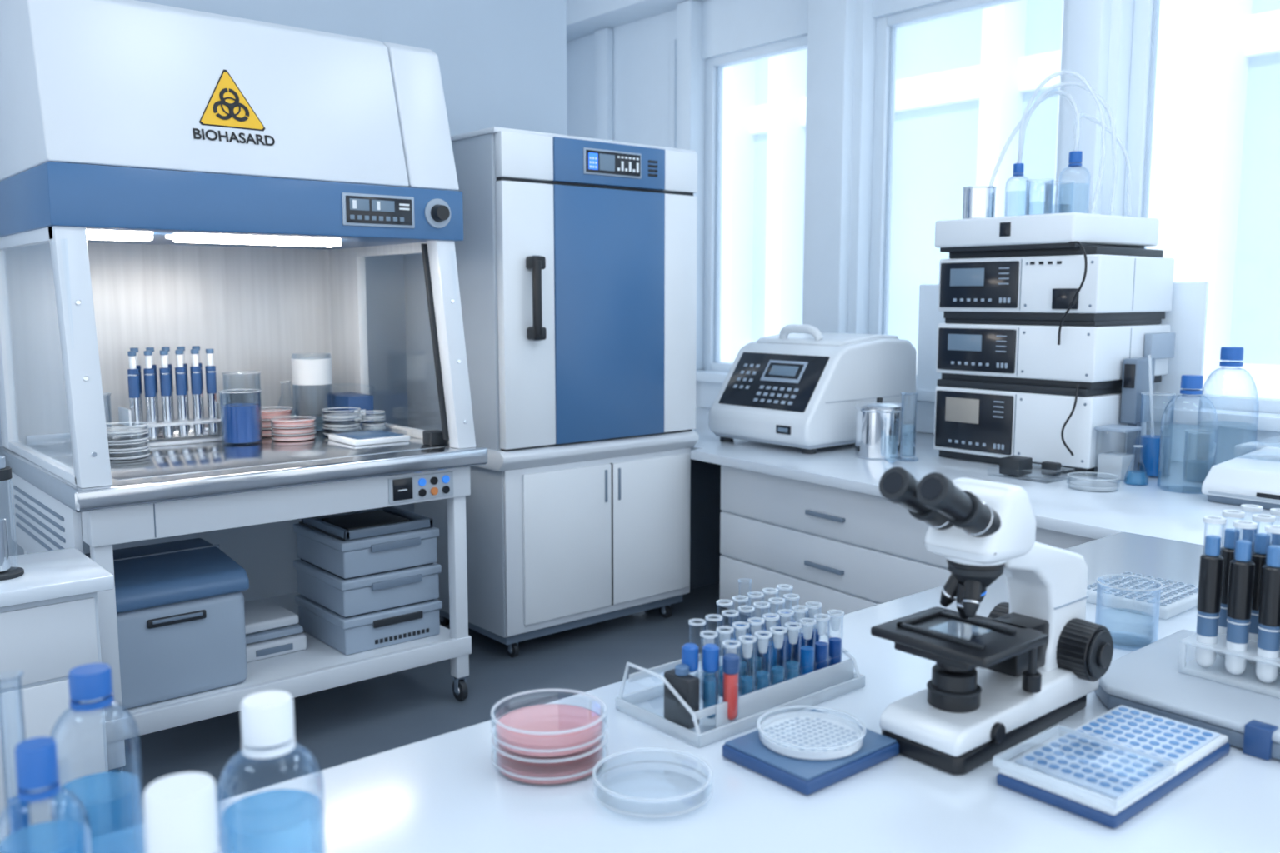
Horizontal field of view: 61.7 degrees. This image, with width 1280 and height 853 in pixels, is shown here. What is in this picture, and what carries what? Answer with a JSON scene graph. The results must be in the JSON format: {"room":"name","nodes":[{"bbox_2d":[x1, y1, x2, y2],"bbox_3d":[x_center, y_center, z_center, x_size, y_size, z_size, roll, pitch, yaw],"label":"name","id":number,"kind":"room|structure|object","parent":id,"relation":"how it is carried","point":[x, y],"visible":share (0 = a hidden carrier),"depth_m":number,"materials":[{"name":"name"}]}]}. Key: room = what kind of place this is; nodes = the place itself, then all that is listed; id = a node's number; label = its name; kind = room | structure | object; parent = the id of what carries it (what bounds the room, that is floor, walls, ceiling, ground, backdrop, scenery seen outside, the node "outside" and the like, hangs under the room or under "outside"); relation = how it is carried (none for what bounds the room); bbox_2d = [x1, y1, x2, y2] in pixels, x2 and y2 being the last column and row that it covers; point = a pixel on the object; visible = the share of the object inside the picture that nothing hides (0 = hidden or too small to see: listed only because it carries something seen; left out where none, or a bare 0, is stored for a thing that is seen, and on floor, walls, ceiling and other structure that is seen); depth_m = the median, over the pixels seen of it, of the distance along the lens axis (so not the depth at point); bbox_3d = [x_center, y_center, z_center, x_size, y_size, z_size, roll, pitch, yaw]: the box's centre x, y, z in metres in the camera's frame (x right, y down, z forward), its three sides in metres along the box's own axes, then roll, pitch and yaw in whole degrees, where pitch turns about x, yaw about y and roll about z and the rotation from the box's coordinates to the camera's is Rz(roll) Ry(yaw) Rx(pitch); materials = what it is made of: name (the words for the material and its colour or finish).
{"room":"laboratory","nodes":[
{"label":"laboratory","id":0,"kind":"room"},
{"bbox_2d":[0,0,567,601],"bbox_3d":[-3.393,-0.776,3.678,7.660,3.850,0.200,-6,9,-40],"label":"wall","id":1,"kind":"structure","parent":0,"point":[502,63],"depth_m":5.42,"materials":[{"name":"paint"}]},
{"bbox_2d":[109,582,732,832],"bbox_3d":[-0.834,1.386,2.097,9.200,0.060,10.000,-6,9,-40],"label":"floor","id":2,"kind":"structure","parent":0,"point":[341,725],"depth_m":4.25,"materials":[{"name":"plastic"}]},
{"bbox_2d":[0,547,114,852],"bbox_3d":[-2.201,0.872,2.519,1.735,0.860,0.420,-6,9,-40],"label":"cabinet","id":3,"kind":"object","parent":2,"relation":"on","point":[49,621],"visible":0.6,"depth_m":2.83,"materials":[{"name":"laminate"}]},
{"bbox_2d":[0,455,24,580],"bbox_3d":[-1.699,0.239,2.830,0.110,0.320,0.110,-6,9,-40],"label":"flask","id":4,"kind":"object","parent":3,"relation":"on","point":[7,572],"visible":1,"depth_m":2.83,"materials":[{"name":"glass"}]},
{"bbox_2d":[0,0,487,797],"bbox_3d":[-1.540,-0.208,4.106,1.450,2.619,1.250,-6,9,-40],"label":"cabinet","id":5,"kind":"object","parent":2,"relation":"on","point":[172,177],"depth_m":3.86,"materials":[{"name":"metal"}]},
{"bbox_2d":[84,538,249,710],"bbox_3d":[-1.691,0.677,3.763,0.488,0.444,0.498,-6,9,-40],"label":"cooler box","id":6,"kind":"object","parent":5,"relation":"on","point":[180,604],"visible":0.7,"depth_m":3.62,"materials":[{"name":"grey plastic"}]},
{"bbox_2d":[0,0,463,249],"bbox_3d":[-1.583,-1.114,4.058,1.435,0.809,1.100,-6,9,-40],"label":"hood","id":7,"kind":"object","parent":5,"relation":"attached to","point":[164,124],"depth_m":3.60,"materials":[{"name":"metal"}]},
{"bbox_2d":[0,436,487,512],"bbox_3d":[-1.540,0.113,4.145,1.450,0.068,1.250,-6,9,-40],"label":"countertop","id":8,"kind":"structure","parent":5,"relation":"on","point":[147,491],"depth_m":3.61,"materials":[{"name":"metal"}]},
{"bbox_2d":[103,392,113,445],"bbox_3d":[-2.106,-0.025,4.140,0.127,0.203,0.127,-6,9,-40],"label":"beaker","id":9,"kind":"object","parent":8,"relation":"on","point":[109,394],"visible":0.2,"depth_m":4.15,"materials":[{"name":"clear glass"}]},
{"bbox_2d":[105,421,149,459],"bbox_3d":[-1.854,0.052,3.850,0.171,0.121,0.171,-6,9,-40],"label":"dishes","id":10,"kind":"object","parent":8,"relation":"on","point":[119,449],"visible":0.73,"depth_m":3.83,"materials":[{"name":"clear glass"}]},
{"bbox_2d":[118,345,224,447],"bbox_3d":[-1.843,-0.123,4.221,0.360,0.378,0.140,-6,9,-40],"label":"rack","id":11,"kind":"object","parent":8,"relation":"on","point":[135,413],"visible":0.93,"depth_m":4.19,"materials":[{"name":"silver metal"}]},
{"bbox_2d":[218,389,262,445],"bbox_3d":[-1.571,-0.038,4.226,0.160,0.208,0.160,-6,9,-40],"label":"beaker","id":12,"kind":"object","parent":8,"relation":"on","point":[241,424],"visible":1,"depth_m":4.17,"materials":[{"name":"clear glass"}]},
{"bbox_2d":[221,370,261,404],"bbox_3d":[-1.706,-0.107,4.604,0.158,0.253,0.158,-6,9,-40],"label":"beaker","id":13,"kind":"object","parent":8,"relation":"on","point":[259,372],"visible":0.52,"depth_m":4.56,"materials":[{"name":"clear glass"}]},
{"bbox_2d":[260,406,293,436],"bbox_3d":[-1.546,-0.021,4.487,0.185,0.110,0.185,-6,9,-40],"label":"dishes","id":14,"kind":"object","parent":8,"relation":"on","point":[267,412],"visible":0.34,"depth_m":4.42,"materials":[{"name":"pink plastic"}]},
{"bbox_2d":[277,380,300,418],"bbox_3d":[-1.566,-0.100,4.751,0.120,0.203,0.120,-6,9,-40],"label":"flask","id":15,"kind":"object","parent":8,"relation":"on","point":[281,381],"visible":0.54,"depth_m":4.74,"materials":[{"name":"clear glass"}]},
{"bbox_2d":[270,415,316,441],"bbox_3d":[-1.402,0.009,4.343,0.177,0.086,0.177,-6,9,-40],"label":"dish stack","id":16,"kind":"object","parent":8,"relation":"on","point":[292,429],"depth_m":4.28,"materials":[{"name":"pink plastic"}]},
{"bbox_2d":[290,353,333,431],"bbox_3d":[-1.418,-0.151,4.646,0.167,0.330,0.167,-6,9,-40],"label":"jar","id":17,"kind":"object","parent":8,"relation":"on","point":[305,371],"visible":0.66,"depth_m":4.57,"materials":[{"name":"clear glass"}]},
{"bbox_2d":[321,407,361,436],"bbox_3d":[-1.242,-0.018,4.469,0.157,0.110,0.157,-6,9,-40],"label":"petri dish","id":18,"kind":"object","parent":8,"relation":"on","point":[342,423],"visible":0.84,"depth_m":4.44,"materials":[{"name":"clear plastic"}]},
{"bbox_2d":[326,383,374,429],"bbox_3d":[-1.270,-0.087,4.701,0.126,0.190,0.230,-6,9,-40],"label":"box","id":19,"kind":"object","parent":8,"relation":"on","point":[364,402],"visible":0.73,"depth_m":4.63,"materials":[{"name":"plastic"}]},
{"bbox_2d":[328,426,409,446],"bbox_3d":[-1.087,0.037,4.307,0.240,0.040,0.245,-6,9,-40],"label":"tray","id":20,"kind":"object","parent":8,"relation":"on","point":[378,436],"visible":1,"depth_m":4.27,"materials":[{"name":"white plastic"}]},
{"bbox_2d":[360,410,385,431],"bbox_3d":[-1.129,-0.018,4.545,0.100,0.091,0.100,-6,9,-40],"label":"petri dish","id":21,"kind":"object","parent":8,"relation":"on","point":[366,417],"visible":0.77,"depth_m":4.52,"materials":[{"name":"clear plastic"}]},
{"bbox_2d":[244,601,306,662],"bbox_3d":[-1.462,0.786,4.132,0.255,0.140,0.295,-6,9,-40],"label":"storage box","id":22,"kind":"object","parent":5,"relation":"on","point":[272,630],"visible":0.65,"depth_m":4.05,"materials":[{"name":"white plastic"}]},
{"bbox_2d":[245,624,302,644],"bbox_3d":[-1.464,0.774,4.132,0.235,0.027,0.270,-6,9,-40],"label":"tray","id":23,"kind":"object","parent":22,"relation":"on","point":[283,633],"depth_m":4.04,"materials":[{"name":"grey plastic"}]},
{"bbox_2d":[105,592,471,744],"bbox_3d":[-1.540,0.868,4.237,1.350,0.072,1.110,-6,9,-40],"label":"shelf","id":24,"kind":"object","parent":5,"relation":"attached to","point":[318,667],"depth_m":3.89,"materials":[{"name":"white metal"}]},
{"bbox_2d":[295,595,442,655],"bbox_3d":[-1.097,0.761,4.331,0.422,0.140,0.460,-6,9,-40],"label":"storage box","id":25,"kind":"object","parent":5,"relation":"on","point":[360,632],"depth_m":4.16,"materials":[{"name":"grey plastic"}]},
{"bbox_2d":[293,559,441,617],"bbox_3d":[-1.097,0.614,4.313,0.422,0.140,0.460,-6,9,-40],"label":"storage box","id":26,"kind":"object","parent":25,"relation":"on","point":[387,592],"depth_m":4.15,"materials":[{"name":"grey plastic"}]},
{"bbox_2d":[293,523,439,579],"bbox_3d":[-1.097,0.467,4.295,0.412,0.140,0.460,-6,9,-40],"label":"storage box","id":27,"kind":"object","parent":26,"relation":"on","point":[322,552],"depth_m":4.14,"materials":[{"name":"grey plastic"}]},
{"bbox_2d":[422,430,446,445],"bbox_3d":[-0.804,0.044,4.197,0.070,0.053,0.070,-6,9,-40],"label":"power socket","id":28,"kind":"object","parent":5,"relation":"attached to","point":[433,437],"depth_m":4.17,"materials":[{"name":"plastic"}]},
{"bbox_2d":[403,126,698,657],"bbox_3d":[-0.398,-0.166,5.138,1.130,2.285,0.910,-6,9,-40],"label":"laboratory incubator","id":29,"kind":"object","parent":2,"relation":"on","point":[576,257],"visible":0.99,"depth_m":4.77,"materials":[{"name":"white metal"}]},
{"bbox_2d":[648,160,657,177],"bbox_3d":[0.059,-1.176,4.889,0.055,0.072,0.005,-6,9,-40],"label":"vent grille","id":30,"kind":"object","parent":29,"relation":"attached to","point":[652,164],"depth_m":4.89,"materials":[{"name":"blue metal"}]},
{"bbox_2d":[45,532,1279,852],"bbox_3d":[0.514,0.957,1.819,3.668,0.860,1.195,-6,9,-40],"label":"laboratory bench","id":31,"kind":"object","parent":2,"relation":"on","point":[444,793],"visible":0.52,"depth_m":1.58,"materials":[{"name":"laminate"}]},
{"bbox_2d":[0,672,34,852],"bbox_3d":[-0.796,0.445,1.368,0.050,0.265,0.050,-6,9,-40],"label":"cylinder","id":32,"kind":"object","parent":31,"relation":"on","point":[19,820],"visible":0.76,"depth_m":1.37,"materials":[{"name":"clear glass"}]},
{"bbox_2d":[0,736,91,852],"bbox_3d":[-0.641,0.469,1.154,0.092,0.268,0.092,-6,9,-40],"label":"bottle","id":33,"kind":"object","parent":31,"relation":"on","point":[36,758],"visible":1,"depth_m":1.13,"materials":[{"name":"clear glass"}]},
{"bbox_2d":[50,663,146,852],"bbox_3d":[-0.694,0.441,1.369,0.106,0.272,0.106,-6,9,-40],"label":"bottle","id":34,"kind":"object","parent":31,"relation":"on","point":[92,682],"visible":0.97,"depth_m":1.34,"materials":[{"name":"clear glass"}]},
{"bbox_2d":[143,772,219,852],"bbox_3d":[-0.474,0.489,1.120,0.082,0.238,0.082,-6,9,-40],"label":"bottle","id":35,"kind":"object","parent":31,"relation":"on","point":[180,809],"visible":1,"depth_m":1.08,"materials":[{"name":"white plastic"}]},
{"bbox_2d":[216,690,326,852],"bbox_3d":[-0.434,0.453,1.264,0.120,0.274,0.120,-6,9,-40],"label":"bottle","id":36,"kind":"object","parent":31,"relation":"on","point":[267,717],"visible":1,"depth_m":1.23,"materials":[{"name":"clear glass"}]},
{"bbox_2d":[490,688,607,784],"bbox_3d":[-0.144,0.493,1.708,0.185,0.088,0.185,-6,9,-40],"label":"petri dish stack","id":37,"kind":"object","parent":31,"relation":"on","point":[545,743],"visible":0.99,"depth_m":1.66,"materials":[{"name":"pink plastic"}]},
{"bbox_2d":[592,747,712,817],"bbox_3d":[0.018,0.532,1.597,0.179,0.036,0.179,-6,9,-40],"label":"petri dish","id":38,"kind":"object","parent":31,"relation":"on","point":[696,757],"depth_m":1.58,"materials":[{"name":"clear glass"}]},
{"bbox_2d":[615,579,864,748],"bbox_3d":[0.193,0.408,1.976,0.435,0.190,0.220,-6,9,-40],"label":"test tube rack","id":39,"kind":"object","parent":31,"relation":"on","point":[762,643],"visible":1,"depth_m":1.93,"materials":[{"name":"grey plastic"}]},
{"bbox_2d":[722,709,899,795],"bbox_3d":[0.276,0.521,1.733,0.227,0.026,0.183,-6,9,-40],"label":"pad","id":40,"kind":"object","parent":31,"relation":"on","point":[807,777],"visible":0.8,"depth_m":1.67,"materials":[{"name":"blue plastic"}]},
{"bbox_2d":[756,705,865,760],"bbox_3d":[0.276,0.495,1.735,0.174,0.022,0.174,-6,9,-40],"label":"dish","id":41,"kind":"object","parent":40,"relation":"on","point":[813,736],"visible":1,"depth_m":1.74,"materials":[{"name":"white plastic"}]},
{"bbox_2d":[870,466,1113,774],"bbox_3d":[0.595,0.284,1.818,0.500,0.475,0.232,-6,9,-40],"label":"microscope","id":42,"kind":"object","parent":31,"relation":"on","point":[999,680],"visible":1,"depth_m":1.75,"materials":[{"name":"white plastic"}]},
{"bbox_2d":[990,722,1005,743],"bbox_3d":[0.573,0.490,1.717,0.032,0.032,0.011,-6,9,-40],"label":"switch","id":43,"kind":"object","parent":42,"relation":"attached to","point":[997,730],"depth_m":1.71,"materials":[{"name":"black plastic"}]},
{"bbox_2d":[992,705,1229,829],"bbox_3d":[0.749,0.515,1.685,0.400,0.048,0.190,-6,9,-40],"label":"plate","id":44,"kind":"object","parent":31,"relation":"on","point":[1106,770],"visible":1,"depth_m":1.63,"materials":[{"name":"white plastic"}]},
{"bbox_2d":[1095,574,1162,648],"bbox_3d":[1.044,0.398,2.299,0.131,0.133,0.131,-6,9,-40],"label":"beaker","id":45,"kind":"object","parent":31,"relation":"on","point":[1099,584],"visible":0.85,"depth_m":2.27,"materials":[{"name":"clear glass"}]},
{"bbox_2d":[1086,571,1198,619],"bbox_3d":[1.234,0.409,2.620,0.260,0.033,0.220,-6,9,-40],"label":"clear microplate","id":46,"kind":"object","parent":31,"relation":"on","point":[1176,598],"visible":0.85,"depth_m":2.56,"materials":[{"name":"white plastic"}]},
{"bbox_2d":[1094,630,1279,760],"bbox_3d":[1.144,0.488,1.900,0.458,0.050,0.556,-6,9,-40],"label":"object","id":47,"kind":"object","parent":31,"relation":"on","point":[1147,679],"visible":0.8,"depth_m":1.88,"materials":[{"name":"grey plastic"}]},
{"bbox_2d":[1178,504,1279,698],"bbox_3d":[1.212,0.318,1.910,0.250,0.293,0.370,-6,9,-40],"label":"rack","id":48,"kind":"object","parent":47,"relation":"on","point":[1236,641],"visible":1,"depth_m":1.94,"materials":[{"name":"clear plastic"}]},
{"bbox_2d":[720,465,1095,624],"bbox_3d":[1.454,0.630,4.699,1.220,0.812,2.060,-5,8,-35],"label":"base cabinet","id":49,"kind":"object","parent":2,"relation":"on","point":[847,552],"visible":0.26,"depth_m":4.63,"materials":[{"name":"white laminate"}]},
{"bbox_2d":[690,381,1279,589],"bbox_3d":[1.378,0.491,4.898,1.670,1.040,4.850,-6,9,-40],"label":"countertop","id":50,"kind":"structure","parent":2,"relation":"on","point":[1149,510],"depth_m":4.57,"materials":[{"name":"laminate"}]},
{"bbox_2d":[708,324,916,454],"bbox_3d":[0.881,-0.222,5.469,0.863,0.597,0.672,-6,9,-40],"label":"laboratory analyzer","id":51,"kind":"object","parent":50,"relation":"on","point":[801,386],"visible":0.94,"depth_m":5.23,"materials":[{"name":"white plastic"}]},
{"bbox_2d":[855,397,904,459],"bbox_3d":[1.104,0.003,4.954,0.224,0.274,0.224,-6,9,-40],"label":"steel canister","id":52,"kind":"object","parent":50,"relation":"on","point":[871,425],"visible":0.98,"depth_m":4.87,"materials":[{"name":"silver metal"}]},
{"bbox_2d":[884,417,899,463],"bbox_3d":[1.115,0.064,4.761,0.066,0.200,0.066,-6,9,-40],"label":"vial","id":53,"kind":"object","parent":50,"relation":"on","point":[887,417],"visible":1,"depth_m":4.76,"materials":[{"name":"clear glass"}]},
{"bbox_2d":[896,392,918,461],"bbox_3d":[1.212,0.001,4.842,0.095,0.305,0.095,-6,9,-40],"label":"cylinder","id":54,"kind":"object","parent":50,"relation":"on","point":[904,459],"visible":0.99,"depth_m":4.85,"materials":[{"name":"clear glass"}]},
{"bbox_2d":[991,455,1073,484],"bbox_3d":[1.607,0.170,4.407,0.220,0.074,0.270,-6,9,-40],"label":"power adapter","id":55,"kind":"object","parent":50,"relation":"on","point":[1017,466],"visible":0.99,"depth_m":4.40,"materials":[{"name":"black plastic"}]},
{"bbox_2d":[933,212,1174,475],"bbox_3d":[1.832,-0.380,4.793,0.755,1.075,0.795,-6,9,-40],"label":"system","id":56,"kind":"object","parent":50,"relation":"on","point":[1043,313],"visible":0.97,"depth_m":4.55,"materials":[{"name":"white plastic"}]},
{"bbox_2d":[961,185,996,219],"bbox_3d":[1.511,-0.994,4.785,0.148,0.143,0.148,-6,9,-40],"label":"beaker","id":57,"kind":"object","parent":56,"relation":"on","point":[978,202],"visible":0.79,"depth_m":4.72,"materials":[{"name":"clear glass"}]},
{"bbox_2d":[1004,163,1029,214],"bbox_3d":[1.663,-1.035,4.724,0.104,0.240,0.104,-6,9,-40],"label":"bottle","id":58,"kind":"object","parent":56,"relation":"on","point":[1018,168],"visible":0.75,"depth_m":4.70,"materials":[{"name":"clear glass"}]},
{"bbox_2d":[1025,178,1054,214],"bbox_3d":[1.699,-0.972,4.564,0.116,0.153,0.116,-6,9,-40],"label":"beaker","id":59,"kind":"object","parent":56,"relation":"on","point":[1052,180],"visible":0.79,"depth_m":4.55,"materials":[{"name":"clear glass"}]},
{"bbox_2d":[935,212,1159,252],"bbox_3d":[1.817,-0.849,4.773,0.689,0.140,0.719,-6,9,-40],"label":"tray","id":60,"kind":"object","parent":56,"relation":"on","point":[1052,232],"depth_m":4.52,"materials":[{"name":"plastic"}]},
{"bbox_2d":[1043,180,1074,214],"bbox_3d":[1.857,-1.001,4.762,0.127,0.163,0.127,-6,9,-40],"label":"beaker","id":61,"kind":"object","parent":56,"relation":"on","point":[1072,182],"visible":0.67,"depth_m":4.76,"materials":[{"name":"clear glass"}]},
{"bbox_2d":[989,70,1130,215],"bbox_3d":[1.842,-1.222,4.715,0.387,0.590,0.588,-6,9,-40],"label":"tubing","id":62,"kind":"object","parent":56,"relation":"on","point":[1022,124],"visible":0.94,"depth_m":4.56,"materials":[{"name":"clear plastic"}]},
{"bbox_2d":[1057,150,1089,213],"bbox_3d":[1.848,-1.031,4.566,0.124,0.270,0.124,-6,9,-40],"label":"bottle","id":63,"kind":"object","parent":56,"relation":"on","point":[1075,158],"visible":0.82,"depth_m":4.53,"materials":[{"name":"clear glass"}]},
{"bbox_2d":[915,281,1209,464],"bbox_3d":[1.988,-0.299,5.263,0.023,0.799,1.480,-6,9,-40],"label":"panel","id":64,"kind":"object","parent":50,"relation":"on","point":[1187,318],"depth_m":4.79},
{"bbox_2d":[566,0,1279,414],"bbox_3d":[2.030,-0.975,5.308,0.380,3.850,8.000,-6,9,-40],"label":"wall","id":65,"kind":"structure","parent":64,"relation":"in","point":[640,47],"depth_m":6.12,"materials":[{"name":"white paint"}]},
{"bbox_2d":[714,66,721,362],"bbox_3d":[0.782,-1.356,6.824,0.040,1.960,0.830,-6,9,-40],"label":"bead","id":66,"kind":"object","parent":65,"relation":"attached to","point":[718,87],"visible":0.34,"depth_m":7.12,"materials":[{"name":"paint"}]},
{"bbox_2d":[881,26,896,334],"bbox_3d":[1.742,-1.219,5.699,0.040,1.960,1.040,-6,9,-40],"label":"bead","id":67,"kind":"object","parent":65,"relation":"attached to","point":[892,29],"visible":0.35,"depth_m":6.06,"materials":[{"name":"paint"}]},
{"bbox_2d":[1141,0,1159,249],"bbox_3d":[3.218,-1.008,3.968,0.040,1.960,2.690,-6,9,-40],"label":"bead","id":68,"kind":"object","parent":65,"relation":"attached to","point":[1156,11],"visible":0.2,"depth_m":4.93,"materials":[{"name":"paint"}]},
{"bbox_2d":[695,370,1279,432],"bbox_3d":[1.961,-0.119,5.354,0.160,0.060,8.000,-6,9,-40],"label":"sill","id":69,"kind":"structure","parent":64,"relation":"attached to","point":[1226,418],"depth_m":4.67,"materials":[{"name":"white"}]},
{"bbox_2d":[1066,471,1119,491],"bbox_3d":[1.752,0.215,4.147,0.191,0.049,0.191,-6,9,-40],"label":"petri dish","id":70,"kind":"object","parent":50,"relation":"on","point":[1091,485],"visible":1,"depth_m":4.11,"materials":[{"name":"clear glass"}]},
{"bbox_2d":[1094,424,1141,481],"bbox_3d":[1.941,0.106,4.368,0.140,0.212,0.130,-6,9,-40],"label":"tip box","id":71,"kind":"object","parent":50,"relation":"on","point":[1112,462],"visible":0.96,"depth_m":4.34,"materials":[{"name":"clear plastic"}]},
{"bbox_2d":[1123,445,1148,485],"bbox_3d":[1.962,0.152,4.232,0.090,0.153,0.090,-6,9,-40],"label":"flask","id":72,"kind":"object","parent":50,"relation":"on","point":[1136,446],"visible":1,"depth_m":4.24,"materials":[{"name":"clear glass"}]},
{"bbox_2d":[1120,357,1154,474],"bbox_3d":[2.090,-0.047,4.519,0.166,0.480,0.065,-6,9,-40],"label":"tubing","id":73,"kind":"object","parent":50,"relation":"on","point":[1135,371],"visible":0.71,"depth_m":4.47,"materials":[{"name":"grey plastic"}]},
{"bbox_2d":[1136,391,1175,478],"bbox_3d":[2.123,0.034,4.415,0.131,0.343,0.131,-6,9,-40],"label":"beaker","id":74,"kind":"object","parent":50,"relation":"on","point":[1149,453],"visible":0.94,"depth_m":4.38,"materials":[{"name":"clear glass"}]},
{"bbox_2d":[1148,355,1154,436],"bbox_3d":[2.102,-0.059,4.406,0.054,0.471,0.012,1,7,5],"label":"rod","id":75,"kind":"object","parent":74,"relation":"in","point":[1149,356],"visible":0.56,"depth_m":4.39,"materials":[{"name":"white plastic"}]},
{"bbox_2d":[1156,375,1218,494],"bbox_3d":[2.093,0.025,4.092,0.196,0.440,0.196,-6,9,-40],"label":"bottle","id":76,"kind":"object","parent":50,"relation":"on","point":[1191,382],"visible":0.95,"depth_m":4.06,"materials":[{"name":"clear glass"}]},
{"bbox_2d":[1182,430,1214,483],"bbox_3d":[2.233,0.119,4.295,0.106,0.203,0.106,-6,9,-40],"label":"beaker","id":77,"kind":"object","parent":50,"relation":"on","point":[1187,480],"visible":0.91,"depth_m":4.30,"materials":[{"name":"clear glass"}]},
{"bbox_2d":[1194,346,1258,475],"bbox_3d":[2.439,-0.064,4.449,0.220,0.530,0.220,-6,9,-40],"label":"bottle","id":78,"kind":"object","parent":50,"relation":"on","point":[1228,353],"visible":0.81,"depth_m":4.39,"materials":[{"name":"clear glass"}]},
{"bbox_2d":[1201,436,1279,509],"bbox_3d":[2.451,0.175,3.848,0.625,0.200,0.590,-6,9,-40],"label":"laboratory balance","id":79,"kind":"object","parent":50,"relation":"on","point":[1252,478],"visible":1,"depth_m":3.83,"materials":[{"name":"white plastic"}]},
{"bbox_2d":[566,0,704,41],"bbox_3d":[1.892,-2.698,4.981,0.300,0.350,8.000,-6,9,-40],"label":"ceiling","id":80,"kind":"structure","parent":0,"point":[584,17],"depth_m":7.37,"materials":[{"name":"white paint"}]},
{"bbox_2d":[720,0,1253,394],"bbox_3d":[5.458,-4.805,11.316,0.600,18.000,36.980,-6,9,-40],"label":"columns","id":81,"kind":"structure","parent":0,"point":[1202,73],"depth_m":12.39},
{"label":"outside","id":82,"kind":"structure","parent":0,"visible":0},
{"bbox_3d":[3.409,4.516,10.058,6.600,0.200,38.000,-6,9,-40],"label":"paving","id":83,"kind":"object","parent":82,"visible":0},
{"bbox_2d":[752,0,1279,364],"bbox_3d":[6.157,-4.798,11.266,0.600,18.000,38.000,-6,9,-40],"label":"facade glazing","id":84,"kind":"object","parent":83,"relation":"on","point":[935,155],"visible":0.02,"depth_m":13.34,"materials":[{"name":"glass"}]},
{"bbox_2d":[747,10,1279,399],"bbox_3d":[5.928,-2.988,11.291,0.200,9.600,38.000,-6,9,-40],"label":"facade","id":85,"kind":"structure","parent":84,"relation":"attached to","point":[962,85],"depth_m":12.56,"materials":[{"name":"white"}]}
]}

